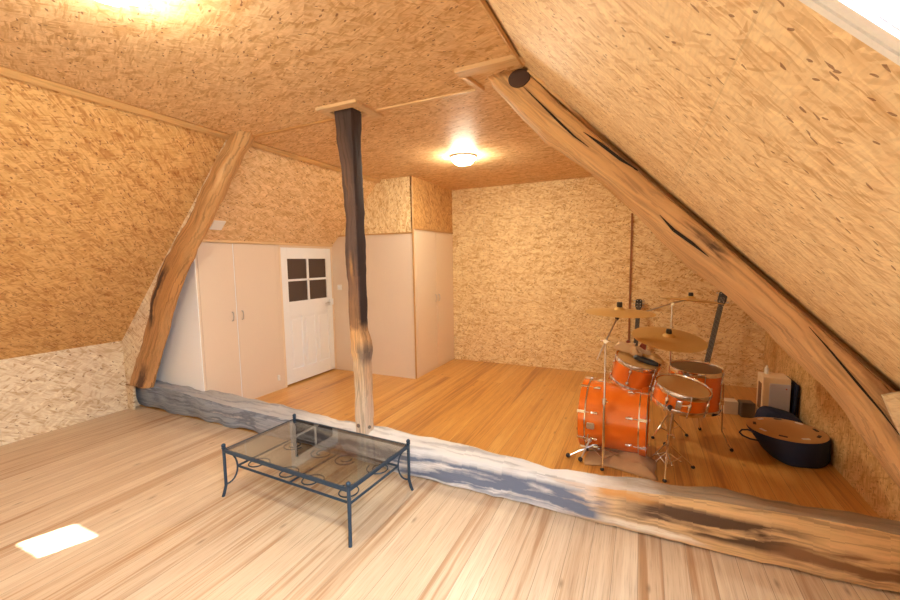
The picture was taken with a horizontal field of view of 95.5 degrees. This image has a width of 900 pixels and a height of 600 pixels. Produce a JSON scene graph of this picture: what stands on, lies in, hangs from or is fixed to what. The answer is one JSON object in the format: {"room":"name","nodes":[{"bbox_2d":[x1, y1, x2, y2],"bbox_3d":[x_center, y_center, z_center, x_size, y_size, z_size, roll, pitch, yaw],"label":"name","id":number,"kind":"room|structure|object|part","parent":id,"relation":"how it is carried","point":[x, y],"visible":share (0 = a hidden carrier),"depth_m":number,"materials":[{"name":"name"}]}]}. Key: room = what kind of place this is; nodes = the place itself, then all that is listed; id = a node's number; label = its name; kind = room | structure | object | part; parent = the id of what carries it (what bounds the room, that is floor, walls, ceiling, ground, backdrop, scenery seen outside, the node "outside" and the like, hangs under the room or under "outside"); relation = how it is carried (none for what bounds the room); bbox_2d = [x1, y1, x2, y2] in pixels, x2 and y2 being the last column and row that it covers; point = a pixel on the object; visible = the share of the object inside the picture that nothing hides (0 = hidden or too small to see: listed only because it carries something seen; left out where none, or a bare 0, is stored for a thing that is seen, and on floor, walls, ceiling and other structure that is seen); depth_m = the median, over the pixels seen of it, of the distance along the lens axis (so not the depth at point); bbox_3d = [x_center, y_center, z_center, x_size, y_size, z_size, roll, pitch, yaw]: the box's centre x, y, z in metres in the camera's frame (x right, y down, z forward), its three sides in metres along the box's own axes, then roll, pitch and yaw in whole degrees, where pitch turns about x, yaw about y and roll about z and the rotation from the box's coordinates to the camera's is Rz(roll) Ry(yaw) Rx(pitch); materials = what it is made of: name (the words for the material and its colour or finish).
{"room":"attic music room","nodes":[
{"label":"attic music room","id":0,"kind":"room"},
{"bbox_2d":[0,341,140,445],"bbox_3d":[-3.705,0.850,4.440,0.025,0.776,7.300,2,6,25],"label":"wall","id":1,"kind":"structure","parent":0,"point":[41,393],"depth_m":4.05,"materials":[{"name":"beige wood"}]},
{"bbox_2d":[122,140,226,409],"bbox_3d":[-2.735,-0.101,4.064,2.000,2.712,0.020,2,6,25],"label":"wall","id":2,"kind":"structure","parent":0,"point":[132,341],"depth_m":4.41,"materials":[{"name":"beige wood"}]},
{"bbox_2d":[156,259,204,390],"bbox_3d":[-3.071,0.310,4.469,1.050,1.826,0.009,2,6,25],"label":"wall partition","id":3,"kind":"structure","parent":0,"point":[181,364],"depth_m":4.35,"materials":[{"name":"white paint"}]},
{"bbox_2d":[0,75,376,359],"bbox_3d":[-2.845,-0.482,3.899,1.954,1.954,7.300,2,6,25],"label":"wall","id":4,"kind":"structure","parent":0,"point":[95,197],"depth_m":3.43,"materials":[{"name":"brown wood"}]},
{"bbox_2d":[0,65,381,182],"bbox_3d":[-1.964,-1.389,3.391,0.046,0.046,7.300,2,6,25],"label":"trim","id":5,"kind":"structure","parent":4,"relation":"attached to","point":[4,71],"depth_m":2.87,"materials":[{"name":"brown wood"}]},
{"bbox_2d":[210,220,225,229],"bbox_3d":[-2.390,-0.769,4.210,0.089,0.089,0.130,2,6,25],"label":"wall plate","id":6,"kind":"object","parent":4,"relation":"attached to","point":[216,225],"visible":1,"depth_m":4.20,"materials":[{"name":"white plastic"}]},
{"bbox_2d":[202,239,332,246],"bbox_3d":[-2.166,-0.710,5.080,0.035,0.050,2.045,2,6,25],"label":"trim","id":7,"kind":"structure","parent":4,"relation":"attached to","point":[204,240],"depth_m":4.88,"materials":[{"name":"brown wood"}]},
{"bbox_2d":[0,0,592,189],"bbox_3d":[-0.787,-1.388,2.837,2.684,0.025,7.360,2,6,25],"label":"ceiling","id":8,"kind":"structure","parent":0,"point":[256,67],"depth_m":2.33,"materials":[{"name":"brown wood"}]},
{"bbox_2d":[97,0,138,5],"bbox_3d":[-1.306,-1.199,1.547,0.270,0.092,0.270,2,6,25],"label":"ceiling lamp","id":9,"kind":"object","parent":8,"relation":"attached to","point":[110,2],"visible":1,"depth_m":1.60,"materials":[{"name":"white paint"}]},
{"bbox_2d":[253,118,334,137],"bbox_3d":[-1.336,-1.413,3.382,1.120,0.012,0.028,2,6,26],"label":"trim","id":10,"kind":"structure","parent":8,"relation":"attached to","point":[330,119],"depth_m":3.34,"materials":[{"name":"brown wood"}]},
{"bbox_2d":[324,111,334,118],"bbox_3d":[-0.865,-1.387,3.079,0.070,0.022,0.195,2,6,25],"label":"trim","id":11,"kind":"structure","parent":8,"relation":"attached to","point":[330,114],"depth_m":3.02,"materials":[{"name":"brown wood"}]},
{"bbox_2d":[315,99,361,113],"bbox_3d":[-0.791,-1.370,2.897,0.360,0.022,0.075,2,6,25],"label":"trim","id":12,"kind":"structure","parent":8,"relation":"attached to","point":[351,103],"depth_m":2.87,"materials":[{"name":"brown wood"}]},
{"bbox_2d":[355,103,377,115],"bbox_3d":[-0.603,-1.379,2.956,0.070,0.022,0.195,2,6,25],"label":"trim","id":13,"kind":"structure","parent":8,"relation":"attached to","point":[365,108],"depth_m":2.94,"materials":[{"name":"brown wood"}]},
{"bbox_2d":[361,112,383,121],"bbox_3d":[-0.676,-1.395,3.140,0.360,0.022,0.075,2,6,25],"label":"trim","id":14,"kind":"structure","parent":8,"relation":"attached to","point":[366,117],"depth_m":3.09,"materials":[{"name":"brown wood"}]},
{"bbox_2d":[361,89,477,114],"bbox_3d":[-0.285,-1.381,2.879,1.070,0.012,0.028,2,6,25],"label":"trim","id":15,"kind":"structure","parent":8,"relation":"attached to","point":[471,90],"depth_m":2.81,"materials":[{"name":"brown wood"}]},
{"bbox_2d":[451,153,475,165],"bbox_3d":[0.142,-1.489,4.365,0.270,0.092,0.270,2,6,25],"label":"ceiling lamp","id":16,"kind":"object","parent":8,"relation":"attached to","point":[461,159],"visible":1,"depth_m":4.28,"materials":[{"name":"white glass"}]},
{"bbox_2d":[461,76,484,91],"bbox_3d":[0.144,-1.350,2.547,0.040,0.024,0.242,3,6,32],"label":"trim","id":17,"kind":"structure","parent":8,"relation":"attached to","point":[468,80],"depth_m":2.54,"materials":[{"name":"brown wood"}]},
{"bbox_2d":[340,176,411,234],"bbox_3d":[-1.054,-1.269,5.647,1.241,0.737,0.025,2,6,25],"label":"wall","id":18,"kind":"structure","parent":0,"point":[387,207],"depth_m":5.52,"materials":[{"name":"beige wood"}]},
{"bbox_2d":[338,232,411,236],"bbox_3d":[-1.056,-0.909,5.665,1.241,0.018,0.012,2,6,25],"label":"trim","id":19,"kind":"structure","parent":18,"relation":"attached to","point":[398,232],"depth_m":5.59,"materials":[{"name":"brown wood"}]},
{"bbox_2d":[411,176,416,378],"bbox_3d":[-0.481,-0.268,5.462,0.020,2.712,0.020,-3,6,-20],"label":"trim","id":20,"kind":"structure","parent":18,"relation":"attached to","point":[411,176],"depth_m":5.45,"materials":[{"name":"brown wood"}]},
{"bbox_2d":[410,176,451,231],"bbox_3d":[-0.243,-1.337,5.941,0.025,0.682,1.255,2,6,25],"label":"wall","id":21,"kind":"structure","parent":0,"point":[432,203],"depth_m":5.86,"materials":[{"name":"brown wood"}]},
{"bbox_2d":[414,227,452,233],"bbox_3d":[-0.221,-1.009,5.965,0.014,0.024,1.255,2,6,25],"label":"trim","id":22,"kind":"structure","parent":21,"relation":"attached to","point":[414,227],"depth_m":5.90,"materials":[{"name":"brown wood"}]},
{"bbox_2d":[0,359,899,599],"bbox_3d":[-0.718,1.349,3.084,6.660,0.050,7.400,2,6,25],"label":"floor","id":23,"kind":"structure","parent":0,"point":[127,504],"depth_m":2.63,"materials":[{"name":"brown wood"}]},
{"bbox_2d":[195,242,285,398],"bbox_3d":[-2.541,0.265,4.812,0.456,1.835,1.065,2,6,25],"label":"tall cabinet","id":24,"kind":"object","parent":23,"relation":"on","point":[238,285],"visible":0.78,"depth_m":4.67,"materials":[{"name":"wood"}]},
{"bbox_3d":[-2.504,0.282,4.454,0.020,1.794,0.404,2,6,25],"label":"door","id":25,"kind":"part","parent":24,"relation":"part of","materials":[{"name":"beige wood"}]},
{"bbox_3d":[-2.291,0.236,4.904,0.020,1.794,0.577,2,6,25],"label":"door","id":26,"kind":"part","parent":24,"relation":"part of","materials":[{"name":"white wood"}]},
{"bbox_2d":[221,414,413,547],"bbox_3d":[-0.921,1.163,2.839,1.157,0.380,0.665,2,6,27],"label":"coffee table","id":27,"kind":"object","parent":23,"relation":"on","point":[349,487],"visible":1,"depth_m":2.81,"materials":[{"name":"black metal"}]},
{"bbox_3d":[-1.562,1.174,2.823,0.046,0.380,0.028,-3,6,-17],"label":"leg","id":28,"kind":"part","parent":27,"relation":"part of","materials":[{"name":"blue metal"}]},
{"bbox_3d":[-1.275,1.118,3.372,0.028,0.380,0.046,-3,6,-17],"label":"leg","id":29,"kind":"part","parent":27,"relation":"part of","materials":[{"name":"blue metal"}]},
{"bbox_3d":[-0.923,1.026,2.826,1.128,0.022,0.628,2,6,27],"label":"frame","id":30,"kind":"part","parent":27,"relation":"part of","materials":[{"name":"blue metal"}]},
{"bbox_3d":[-0.921,1.150,2.838,1.033,0.016,0.502,2,6,27],"label":"rail","id":31,"kind":"part","parent":27,"relation":"part of","materials":[{"name":"blue metal"}]},
{"bbox_3d":[-0.567,1.209,2.306,0.028,0.380,0.046,-3,6,-17],"label":"leg","id":32,"kind":"part","parent":27,"relation":"part of","materials":[{"name":"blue metal"}]},
{"bbox_3d":[-0.279,1.152,2.855,0.046,0.380,0.028,-3,6,-17],"label":"leg","id":33,"kind":"part","parent":27,"relation":"part of","materials":[{"name":"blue metal"}]},
{"bbox_2d":[332,229,453,378],"bbox_3d":[-0.819,-0.005,6.348,1.418,2.030,1.253,2,6,25],"label":"wardrobe","id":34,"kind":"object","parent":23,"relation":"on","point":[389,257],"visible":0.91,"depth_m":5.77,"materials":[{"name":"wood"}]},
{"bbox_3d":[-1.099,0.079,5.804,1.378,1.975,0.020,2,6,25],"label":"panel","id":35,"kind":"part","parent":34,"relation":"part of","materials":[{"name":"beige wood"}]},
{"bbox_3d":[-0.332,0.034,5.818,0.020,1.976,0.599,2,6,25],"label":"door","id":36,"kind":"part","parent":34,"relation":"part of","materials":[{"name":"beige wood"}]},
{"bbox_3d":[-0.085,-0.020,6.341,0.020,1.976,0.550,2,6,25],"label":"door","id":37,"kind":"part","parent":34,"relation":"part of","materials":[{"name":"beige wood"}]},
{"bbox_2d":[136,380,899,591],"bbox_3d":[-0.597,1.141,3.322,6.549,0.317,0.266,2,6,26],"label":"tie beam","id":38,"kind":"structure","parent":23,"relation":"on","point":[846,546],"depth_m":2.41,"materials":[{"name":"brown wood"}]},
{"bbox_2d":[125,131,254,387],"bbox_3d":[-2.573,-0.249,4.036,2.281,2.437,0.220,2,6,25],"label":"rafter","id":39,"kind":"object","parent":38,"relation":"on","point":[176,265],"visible":0.97,"depth_m":3.94,"materials":[{"name":"brown wood"}]},
{"bbox_2d":[334,108,373,434],"bbox_3d":[-0.725,-0.151,3.176,0.168,2.510,0.203,2,6,25],"label":"timber post","id":40,"kind":"object","parent":38,"relation":"on","point":[348,121],"visible":0.98,"depth_m":3.12,"materials":[{"name":"brown wood"}]},
{"bbox_2d":[488,69,899,487],"bbox_3d":[1.231,-0.132,2.238,2.499,2.442,0.231,2,6,25],"label":"rafter","id":41,"kind":"object","parent":38,"relation":"on","point":[857,391],"visible":0.94,"depth_m":2.09,"materials":[{"name":"brown wood"}]},
{"bbox_2d":[586,302,622,470],"bbox_3d":[1.217,0.650,3.162,0.330,1.270,0.341,2,6,25],"label":"cymbal stand","id":42,"kind":"object","parent":23,"relation":"on","point":[619,304],"visible":0.82,"depth_m":3.11,"materials":[{"name":"silver metal"}]},
{"bbox_3d":[1.168,1.203,3.295,0.011,0.124,0.255,-1,5,-6],"label":"leg","id":43,"kind":"part","parent":42,"relation":"part of","materials":[{"name":"silver metal"}]},
{"bbox_3d":[1.184,0.289,3.080,0.260,0.294,0.013,-5,7,-36],"label":"boom arm","id":44,"kind":"part","parent":42,"relation":"part of","materials":[{"name":"metal"}]},
{"bbox_3d":[1.306,1.208,3.219,0.256,0.124,0.011,-4,6,-26],"label":"leg","id":45,"kind":"part","parent":42,"relation":"part of","materials":[{"name":"silver metal"}]},
{"bbox_2d":[585,307,655,317],"bbox_3d":[1.299,0.078,3.137,0.509,0.057,0.509,-6,7,-42],"label":"cymbal","id":46,"kind":"object","parent":42,"relation":"attached to","point":[618,312],"visible":1,"depth_m":3.04,"materials":[{"name":"brown metal"}]},
{"bbox_2d":[566,376,650,461],"bbox_3d":[1.314,0.896,3.404,0.619,0.731,0.640,2,6,28],"label":"bass drum","id":47,"kind":"object","parent":23,"relation":"on","point":[627,420],"visible":0.9,"depth_m":3.18,"materials":[{"name":"orange paint"}]},
{"bbox_2d":[608,350,661,392],"bbox_3d":[1.509,0.571,3.344,0.352,0.331,0.419,-3,6,-22],"label":"tom drum","id":48,"kind":"object","parent":47,"relation":"attached to","point":[626,372],"visible":0.79,"depth_m":3.23,"materials":[{"name":"orange paint"}]},
{"bbox_2d":[614,341,650,355],"bbox_3d":[1.500,0.409,3.350,0.291,0.130,0.093,3,6,33],"label":"crumpled cloth","id":49,"kind":"object","parent":48,"relation":"on","point":[630,348],"visible":0.93,"depth_m":3.34,"materials":[{"name":"beige fabric"}]},
{"bbox_2d":[633,355,657,366],"bbox_3d":[1.549,0.479,3.239,0.182,0.075,0.060,2,6,25],"label":"bag","id":50,"kind":"object","parent":48,"relation":"on","point":[636,357],"visible":1,"depth_m":3.22,"materials":[{"name":"black fabric"}]},
{"bbox_2d":[642,352,663,363],"bbox_3d":[1.623,0.457,3.304,0.200,0.090,0.110,2,6,25],"label":"wooden piece","id":51,"kind":"object","parent":48,"relation":"on","point":[653,356],"visible":0.73,"depth_m":3.26,"materials":[{"name":"brown wood"}]},
{"bbox_2d":[584,447,657,480],"bbox_3d":[1.337,1.226,3.219,0.523,0.106,0.382,2,6,25],"label":"blanket","id":52,"kind":"object","parent":23,"relation":"on","point":[629,462],"visible":0.66,"depth_m":3.14,"materials":[{"name":"beige fabric"}]},
{"bbox_2d":[626,299,646,349],"bbox_3d":[2.418,0.523,5.351,0.307,1.054,0.275,2,6,25],"label":"electric guitar","id":53,"kind":"object","parent":23,"relation":"on","point":[638,304],"visible":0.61,"depth_m":5.36,"materials":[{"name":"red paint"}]},
{"bbox_2d":[646,292,693,438],"bbox_3d":[1.829,0.588,3.562,0.548,1.301,0.350,-6,7,-42],"label":"cymbal stand","id":54,"kind":"object","parent":23,"relation":"on","point":[668,331],"visible":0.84,"depth_m":3.60,"materials":[{"name":"silver metal"}]},
{"bbox_3d":[1.870,1.124,3.643,0.120,0.191,0.093,2,6,25],"label":"leg","id":55,"kind":"part","parent":54,"relation":"part of","materials":[{"name":"silver metal"}]},
{"bbox_3d":[1.870,0.054,3.571,0.399,0.142,0.013,0,6,12],"label":"boom arm","id":56,"kind":"part","parent":54,"relation":"part of","materials":[{"name":"metal"}]},
{"bbox_2d":[632,327,707,352],"bbox_3d":[1.739,0.308,3.255,0.539,0.109,0.531,0,6,13],"label":"cymbal","id":57,"kind":"object","parent":54,"relation":"attached to","point":[656,337],"visible":0.97,"depth_m":3.19,"materials":[{"name":"brown metal"}]},
{"bbox_3d":[2.042,1.120,3.663,0.171,0.191,0.011,-1,5,-2],"label":"leg","id":58,"kind":"part","parent":54,"relation":"part of","materials":[{"name":"silver metal"}]},
{"bbox_2d":[658,296,721,303],"bbox_3d":[2.075,0.001,3.529,0.497,0.082,0.498,1,6,22],"label":"cymbal","id":59,"kind":"object","parent":54,"relation":"attached to","point":[688,298],"visible":0.99,"depth_m":3.44,"materials":[{"name":"brown metal"}]},
{"bbox_2d":[650,405,694,482],"bbox_3d":[1.658,1.008,3.010,0.356,0.573,0.337,2,6,25],"label":"stand","id":60,"kind":"object","parent":23,"relation":"on","point":[670,437],"visible":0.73,"depth_m":3.03,"materials":[{"name":"silver metal"}]},
{"bbox_3d":[1.594,1.166,3.142,0.011,0.211,0.170,-2,6,-16],"label":"leg","id":61,"kind":"part","parent":60,"relation":"part of","materials":[{"name":"silver metal"}]},
{"bbox_3d":[1.574,1.181,2.981,0.011,0.210,0.158,3,6,32],"label":"leg","id":62,"kind":"part","parent":60,"relation":"part of","materials":[{"name":"silver metal"}]},
{"bbox_3d":[1.740,1.170,3.079,0.228,0.212,0.011,-2,6,-12],"label":"leg","id":63,"kind":"part","parent":60,"relation":"part of","materials":[{"name":"silver metal"}]},
{"bbox_2d":[650,373,712,418],"bbox_3d":[1.694,0.693,3.003,0.381,0.246,0.398,-2,6,-15],"label":"snare drum","id":64,"kind":"object","parent":60,"relation":"on","point":[689,397],"visible":0.99,"depth_m":2.91,"materials":[{"name":"orange paint"}]},
{"bbox_2d":[663,359,733,451],"bbox_3d":[2.078,0.895,3.559,0.512,0.684,0.462,-1,5,1],"label":"tom drum","id":65,"kind":"object","parent":23,"relation":"on","point":[711,375],"depth_m":3.39,"materials":[{"name":"orange paint"}]},
{"bbox_3d":[2.231,0.777,3.370,0.012,0.372,0.012,4,10,25],"label":"tension rod","id":66,"kind":"part","parent":65,"relation":"part of","materials":[{"name":"silver metal"}]},
{"bbox_3d":[2.286,0.963,3.388,0.104,0.548,0.036,3,7,39],"label":"leg","id":67,"kind":"part","parent":65,"relation":"part of","materials":[{"name":"silver metal"}]},
{"bbox_2d":[704,292,728,362],"bbox_3d":[2.877,0.517,4.526,0.424,1.215,0.207,-1,5,2],"label":"bass guitar","id":68,"kind":"object","parent":23,"relation":"on","point":[722,298],"visible":0.43,"depth_m":4.53,"materials":[{"name":"wood"}]},
{"bbox_2d":[721,398,738,414],"bbox_3d":[2.885,1.096,4.226,0.125,0.132,0.120,1,6,19],"label":"box","id":69,"kind":"object","parent":23,"relation":"on","point":[730,406],"visible":0.76,"depth_m":4.17,"materials":[{"name":"beige cardboard"}]},
{"bbox_2d":[737,399,755,417],"bbox_3d":[2.985,1.096,4.124,0.120,0.148,0.120,1,6,17],"label":"metal tin","id":70,"kind":"object","parent":23,"relation":"on","point":[746,408],"visible":0.86,"depth_m":4.07,"materials":[{"name":"brown metal"}]},
{"bbox_2d":[756,372,790,411],"bbox_3d":[3.127,0.955,3.966,0.216,0.455,0.237,2,6,25],"label":"speaker box","id":71,"kind":"object","parent":23,"relation":"on","point":[773,389],"visible":0.72,"depth_m":3.87,"materials":[{"name":"beige wood"}]},
{"bbox_3d":[3.032,0.929,4.007,0.008,0.260,0.100,2,6,25],"label":"panel","id":72,"kind":"part","parent":71,"relation":"part of","materials":[{"name":"brown wood"}]},
{"bbox_2d":[764,365,768,373],"bbox_3d":[3.101,0.680,4.004,0.036,0.082,0.035,2,6,25],"label":"bottle","id":73,"kind":"object","parent":71,"relation":"on","point":[766,371],"visible":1,"depth_m":3.99,"materials":[{"name":"white plastic"}]},
{"bbox_3d":[3.107,0.982,3.861,0.158,0.380,0.012,2,6,25],"label":"panel","id":74,"kind":"part","parent":71,"relation":"part of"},
{"bbox_2d":[754,406,802,422],"bbox_3d":[3.015,1.099,3.738,0.357,0.207,0.297,2,6,25],"label":"bag","id":75,"kind":"object","parent":23,"relation":"on","point":[763,411],"visible":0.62,"depth_m":3.70,"materials":[{"name":"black fabric"}]},
{"bbox_2d":[739,417,830,468],"bbox_3d":[2.732,1.143,3.325,0.539,0.212,0.536,-5,7,-39],"label":"bag","id":76,"kind":"object","parent":23,"relation":"on","point":[792,443],"visible":1,"depth_m":3.16,"materials":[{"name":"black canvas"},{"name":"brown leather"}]},
{"bbox_3d":[2.431,1.096,3.330,0.144,0.099,0.020,1,6,14],"label":"handle","id":77,"kind":"part","parent":76,"relation":"part of","materials":[{"name":"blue fabric"}]},
{"bbox_2d":[787,376,798,414],"bbox_3d":[3.276,0.966,3.951,0.049,0.400,0.340,2,6,25],"label":"instrument case","id":78,"kind":"object","parent":23,"relation":"on","point":[794,386],"visible":0.36,"depth_m":3.81,"materials":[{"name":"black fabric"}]},
{"bbox_2d":[452,177,764,387],"bbox_3d":[0.816,-0.363,6.253,6.560,2.712,0.025,2,6,25],"label":"wall","id":79,"kind":"structure","parent":0,"point":[530,259],"depth_m":5.84,"materials":[{"name":"beige wood"}]},
{"bbox_2d":[628,213,632,340],"bbox_3d":[2.422,-0.054,5.505,0.024,2.192,0.016,2,6,25],"label":"trim","id":80,"kind":"structure","parent":79,"relation":"attached to","point":[631,213],"depth_m":5.47,"materials":[{"name":"brown wood"}]},
{"bbox_2d":[486,0,899,391],"bbox_3d":[1.329,-0.327,1.949,2.018,2.018,7.300,2,6,25],"label":"sloped ceiling","id":81,"kind":"structure","parent":0,"point":[774,125],"depth_m":0.97,"materials":[{"name":"beige wood"}]},
{"bbox_2d":[454,53,525,77],"bbox_3d":[0.230,-1.329,2.320,0.420,0.024,0.085,2,6,26],"label":"trim","id":82,"kind":"structure","parent":81,"relation":"attached to","point":[510,60],"depth_m":2.31,"materials":[{"name":"brown wood"}]},
{"bbox_2d":[478,0,522,65],"bbox_3d":[-0.380,-1.161,0.648,0.037,0.037,3.660,2,6,25],"label":"trim","id":83,"kind":"structure","parent":81,"relation":"attached to","point":[483,3],"depth_m":1.93,"materials":[{"name":"brown wood"}]},
{"bbox_2d":[527,69,606,142],"bbox_3d":[0.672,-1.119,2.355,0.453,0.436,0.032,0,6,9],"label":"trim","id":84,"kind":"structure","parent":81,"relation":"attached to","point":[531,73],"depth_m":2.34,"materials":[{"name":"brown wood"}]},
{"bbox_2d":[605,141,898,391],"bbox_3d":[1.534,-0.210,2.134,1.406,1.406,0.018,2,6,24],"label":"trim","id":85,"kind":"structure","parent":81,"relation":"attached to","point":[797,305],"depth_m":2.11,"materials":[{"name":"brown wood"}]},
{"bbox_2d":[799,0,899,65],"bbox_3d":[0.333,-0.366,0.092,0.925,0.925,0.756,2,6,25],"label":"window","id":86,"kind":"structure","parent":81,"relation":"in","point":[876,23],"depth_m":0.43,"materials":[{"name":"white paint"}]},
{"bbox_3d":[0.281,-0.309,0.123,0.051,1.064,0.720,-47,-14,22],"label":"sash","id":87,"kind":"part","parent":86,"relation":"part of","materials":[{"name":"white wood"}]},
{"bbox_2d":[763,331,899,520],"bbox_3d":[2.258,1.059,1.654,0.025,0.712,7.300,2,6,25],"label":"wall","id":88,"kind":"structure","parent":0,"point":[851,457],"depth_m":3.02,"materials":[{"name":"brown wood"}]},
{"bbox_2d":[881,391,899,433],"bbox_3d":[2.107,0.900,1.792,0.375,1.005,0.020,2,6,25],"label":"wall","id":89,"kind":"structure","parent":0,"point":[891,400],"depth_m":1.81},
{"bbox_3d":[-1.498,0.072,6.676,0.025,1.836,1.255,2,6,25],"label":"wall","id":90,"kind":"structure","parent":0,"visible":0},
{"bbox_2d":[278,245,336,386],"bbox_3d":[-1.943,0.176,5.656,0.138,1.835,0.978,2,6,25],"label":"door","id":91,"kind":"structure","parent":90,"relation":"in","point":[306,272],"depth_m":5.61,"materials":[{"name":"white paint"}]},
{"bbox_3d":[-2.040,-0.414,5.437,0.006,0.266,0.342,2,6,25],"label":"pane","id":92,"kind":"part","parent":91,"relation":"part of","materials":[{"name":"glass"}]},
{"bbox_3d":[-2.035,-0.121,5.465,0.006,0.266,0.342,2,6,25],"label":"pane","id":93,"kind":"part","parent":91,"relation":"part of","materials":[{"name":"glass"}]},
{"bbox_3d":[-1.881,-0.449,5.773,0.006,0.266,0.342,2,6,25],"label":"pane","id":94,"kind":"part","parent":91,"relation":"part of","materials":[{"name":"glass"}]},
{"bbox_3d":[-1.877,-0.156,5.801,0.006,0.266,0.342,2,6,25],"label":"pane","id":95,"kind":"part","parent":91,"relation":"part of","materials":[{"name":"glass"}]}
]}

